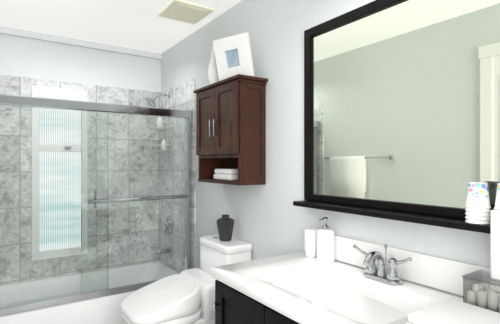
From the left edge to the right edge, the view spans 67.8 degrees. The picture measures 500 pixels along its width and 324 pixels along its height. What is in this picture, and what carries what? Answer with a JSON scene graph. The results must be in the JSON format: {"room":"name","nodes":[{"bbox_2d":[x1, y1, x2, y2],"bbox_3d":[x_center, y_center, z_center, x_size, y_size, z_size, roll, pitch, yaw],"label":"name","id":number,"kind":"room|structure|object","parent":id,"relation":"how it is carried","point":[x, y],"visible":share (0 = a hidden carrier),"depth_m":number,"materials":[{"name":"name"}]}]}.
{"room":"bathroom","nodes":[
{"label":"bathroom","id":0,"kind":"room"},
{"bbox_2d":[0,34,160,284],"bbox_3d":[-1.611,0.113,3.482,1.550,2.475,0.170,0,0,-34],"label":"wall","id":1,"kind":"structure","parent":0,"point":[99,76],"depth_m":3.48,"materials":[{"name":"tile"}]},
{"bbox_2d":[31,85,87,260],"bbox_3d":[-1.731,0.077,3.379,0.535,1.575,0.224,0,0,-34],"label":"window","id":2,"kind":"structure","parent":1,"relation":"in","point":[57,93],"depth_m":3.31,"materials":[{"name":"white glass"}]},
{"bbox_2d":[0,26,161,59],"bbox_3d":[-1.554,-1.096,3.399,1.550,0.058,0.030,0,0,-34],"label":"crown molding","id":3,"kind":"structure","parent":1,"relation":"attached to","point":[61,40],"depth_m":3.37,"materials":[{"name":"paint"}]},
{"bbox_2d":[0,0,241,53],"bbox_3d":[-0.410,-1.175,1.716,1.790,0.100,4.440,0,0,-34],"label":"ceiling","id":4,"kind":"structure","parent":0,"point":[139,24],"depth_m":2.94,"materials":[{"name":"paint"}]},
{"bbox_2d":[158,0,213,23],"bbox_3d":[-0.479,-1.115,2.769,0.310,0.019,0.330,0,0,-34],"label":"ceiling vent","id":5,"kind":"object","parent":4,"relation":"in","point":[183,11],"visible":1,"depth_m":2.73,"materials":[{"name":"plastic"}]},
{"bbox_2d":[161,0,490,268],"bbox_3d":[0.280,0.113,2.185,0.120,2.475,4.440,0,0,-34],"label":"wall","id":6,"kind":"structure","parent":0,"point":[270,219],"depth_m":2.22,"materials":[{"name":"paint"}]},
{"bbox_2d":[160,77,195,272],"bbox_3d":[-0.698,0.310,3.507,0.012,2.080,0.815,0,0,-34],"label":"tile","id":7,"kind":"structure","parent":6,"relation":"attached to","point":[182,96],"depth_m":3.46,"materials":[{"name":"tile"}]},
{"bbox_2d":[145,92,169,106],"bbox_3d":[-0.886,-0.610,3.569,0.229,0.159,0.130,0,0,-34],"label":"shower head","id":8,"kind":"object","parent":7,"relation":"attached to","point":[150,101],"visible":0.92,"depth_m":3.53},
{"bbox_2d":[151,93,173,153],"bbox_3d":[-0.852,-0.388,3.592,0.120,0.595,0.297,0,0,-34],"label":"shower caddy","id":9,"kind":"object","parent":8,"relation":"hanging from","point":[159,125],"visible":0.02,"depth_m":3.59,"materials":[{"name":"silver metal"}]},
{"bbox_2d":[155,247,170,256],"bbox_3d":[-0.839,0.853,3.565,0.155,0.074,0.068,0,0,-34],"label":"tub spout","id":10,"kind":"object","parent":7,"relation":"attached to","point":[163,251],"depth_m":3.55,"materials":[{"name":"silver metal"}]},
{"bbox_2d":[163,216,173,234],"bbox_3d":[-0.802,0.596,3.590,0.065,0.173,0.170,0,0,-34],"label":"shower valve","id":11,"kind":"object","parent":7,"relation":"attached to","point":[167,225],"depth_m":3.57,"materials":[{"name":"silver metal"}]},
{"bbox_2d":[193,74,267,184],"bbox_3d":[-0.155,-0.196,2.502,0.237,0.661,0.611,0,0,-34],"label":"upper cabinet","id":12,"kind":"object","parent":6,"relation":"attached to","point":[230,122],"visible":1,"depth_m":2.32,"materials":[{"name":"brown wood"}]},
{"bbox_2d":[208,46,218,84],"bbox_3d":[-0.261,-0.692,2.674,0.077,0.350,0.102,0,0,-34],"label":"vase","id":13,"kind":"object","parent":12,"relation":"on","point":[212,73],"visible":0.73,"depth_m":2.66,"materials":[{"name":"ceramic"}]},
{"bbox_2d":[213,169,237,180],"bbox_3d":[-0.139,0.077,2.517,0.135,0.074,0.220,0,0,-34],"label":"towel","id":14,"kind":"object","parent":12,"relation":"in","point":[227,174],"visible":0.88,"depth_m":2.43,"materials":[{"name":"fabric"}]},
{"bbox_2d":[213,32,254,80],"bbox_3d":[-0.105,-0.661,2.351,0.265,0.263,0.094,0,0,36],"label":"picture frame","id":15,"kind":"object","parent":12,"relation":"on","point":[233,55],"visible":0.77,"depth_m":2.33,"materials":[{"name":"white wood"}]},
{"bbox_2d":[293,0,499,233],"bbox_3d":[0.581,-0.245,1.531,0.112,0.939,1.120,0,0,-34],"label":"framed mirror","id":16,"kind":"object","parent":6,"relation":"attached to","point":[401,110],"visible":0.96,"depth_m":1.53,"materials":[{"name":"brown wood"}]},
{"bbox_2d":[465,182,490,223],"bbox_3d":[0.762,0.132,1.244,0.075,0.135,0.075,0,0,-34],"label":"paper cups","id":17,"kind":"object","parent":16,"relation":"on","point":[478,207],"visible":0.98,"depth_m":1.22,"materials":[{"name":"white paper"}]},
{"bbox_2d":[491,210,499,291],"bbox_3d":[0.785,0.270,1.099,0.019,0.250,0.136,0,0,-34],"label":"hand towel","id":18,"kind":"object","parent":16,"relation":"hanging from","point":[495,244],"visible":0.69,"depth_m":1.14,"materials":[{"name":"fabric"}]},
{"bbox_2d":[494,183,499,209],"bbox_3d":[0.812,0.132,1.171,0.075,0.135,0.075,0,0,-34],"label":"paper cups","id":19,"kind":"object","parent":16,"relation":"on","point":[497,204],"visible":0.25,"depth_m":1.17,"materials":[{"name":"white paper"}]},
{"bbox_3d":[-0.411,1.400,1.716,1.790,0.100,4.440,0,0,-34],"label":"floor","id":20,"kind":"structure","parent":0,"visible":0},
{"bbox_2d":[0,261,179,323],"bbox_3d":[-1.342,1.177,3.086,1.522,0.345,0.783,0,0,-34],"label":"bathtub","id":21,"kind":"object","parent":20,"relation":"on","point":[104,310],"visible":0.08,"depth_m":3.05,"materials":[{"name":"ceramic"}]},
{"bbox_2d":[0,94,191,315],"bbox_3d":[-1.144,0.275,2.796,1.524,1.458,0.159,0,0,-34],"label":"shower door","id":22,"kind":"structure","parent":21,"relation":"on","point":[56,104],"depth_m":2.79,"materials":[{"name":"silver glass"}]},
{"bbox_2d":[120,235,251,323],"bbox_3d":[-0.410,0.937,2.399,0.781,0.825,0.428,0,0,-34],"label":"toilet","id":23,"kind":"object","parent":20,"relation":"on","point":[187,296],"visible":0.75,"depth_m":2.28,"materials":[{"name":"white ceramic"}]},
{"bbox_2d":[216,214,233,240],"bbox_3d":[-0.168,0.443,2.552,0.124,0.172,0.124,0,0,-34],"label":"vase","id":24,"kind":"object","parent":23,"relation":"on","point":[225,224],"visible":1,"depth_m":2.51,"materials":[{"name":"ceramic"}]},
{"bbox_2d":[211,229,497,323],"bbox_3d":[0.396,0.854,1.363,0.607,0.992,1.210,0,0,-34],"label":"countertop","id":25,"kind":"structure","parent":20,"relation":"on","point":[301,287],"depth_m":1.47,"materials":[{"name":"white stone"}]},
{"bbox_2d":[305,228,317,256],"bbox_3d":[0.317,0.409,1.914,0.072,0.135,0.072,0,0,-34],"label":"tumbler","id":26,"kind":"object","parent":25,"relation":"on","point":[310,242],"visible":0.9,"depth_m":1.88,"materials":[{"name":"ceramic"}]},
{"bbox_2d":[317,217,334,261],"bbox_3d":[0.370,0.371,1.823,0.090,0.212,0.087,0,0,-34],"label":"soap dispenser","id":27,"kind":"object","parent":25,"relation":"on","point":[325,243],"visible":1,"depth_m":1.79,"materials":[{"name":"white ceramic"}]},
{"bbox_2d":[353,244,411,284],"bbox_3d":[0.510,0.407,1.507,0.145,0.140,0.276,0,0,-34],"label":"faucet","id":28,"kind":"object","parent":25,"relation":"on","point":[390,275],"visible":1,"depth_m":1.49,"materials":[{"name":"silver metal"}]},
{"bbox_2d":[406,298,499,323],"bbox_3d":[0.614,0.452,1.010,0.240,0.051,0.280,0,0,-34],"label":"towel","id":29,"kind":"object","parent":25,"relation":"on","point":[449,311],"visible":1,"depth_m":1.05,"materials":[{"name":"fabric"}]},
{"bbox_2d":[462,269,499,312],"bbox_3d":[0.768,0.415,1.139,0.134,0.123,0.164,0,0,-34],"label":"acrylic box","id":30,"kind":"object","parent":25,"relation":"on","point":[475,293],"visible":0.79,"depth_m":1.15,"materials":[{"name":"plastic"}]}
]}

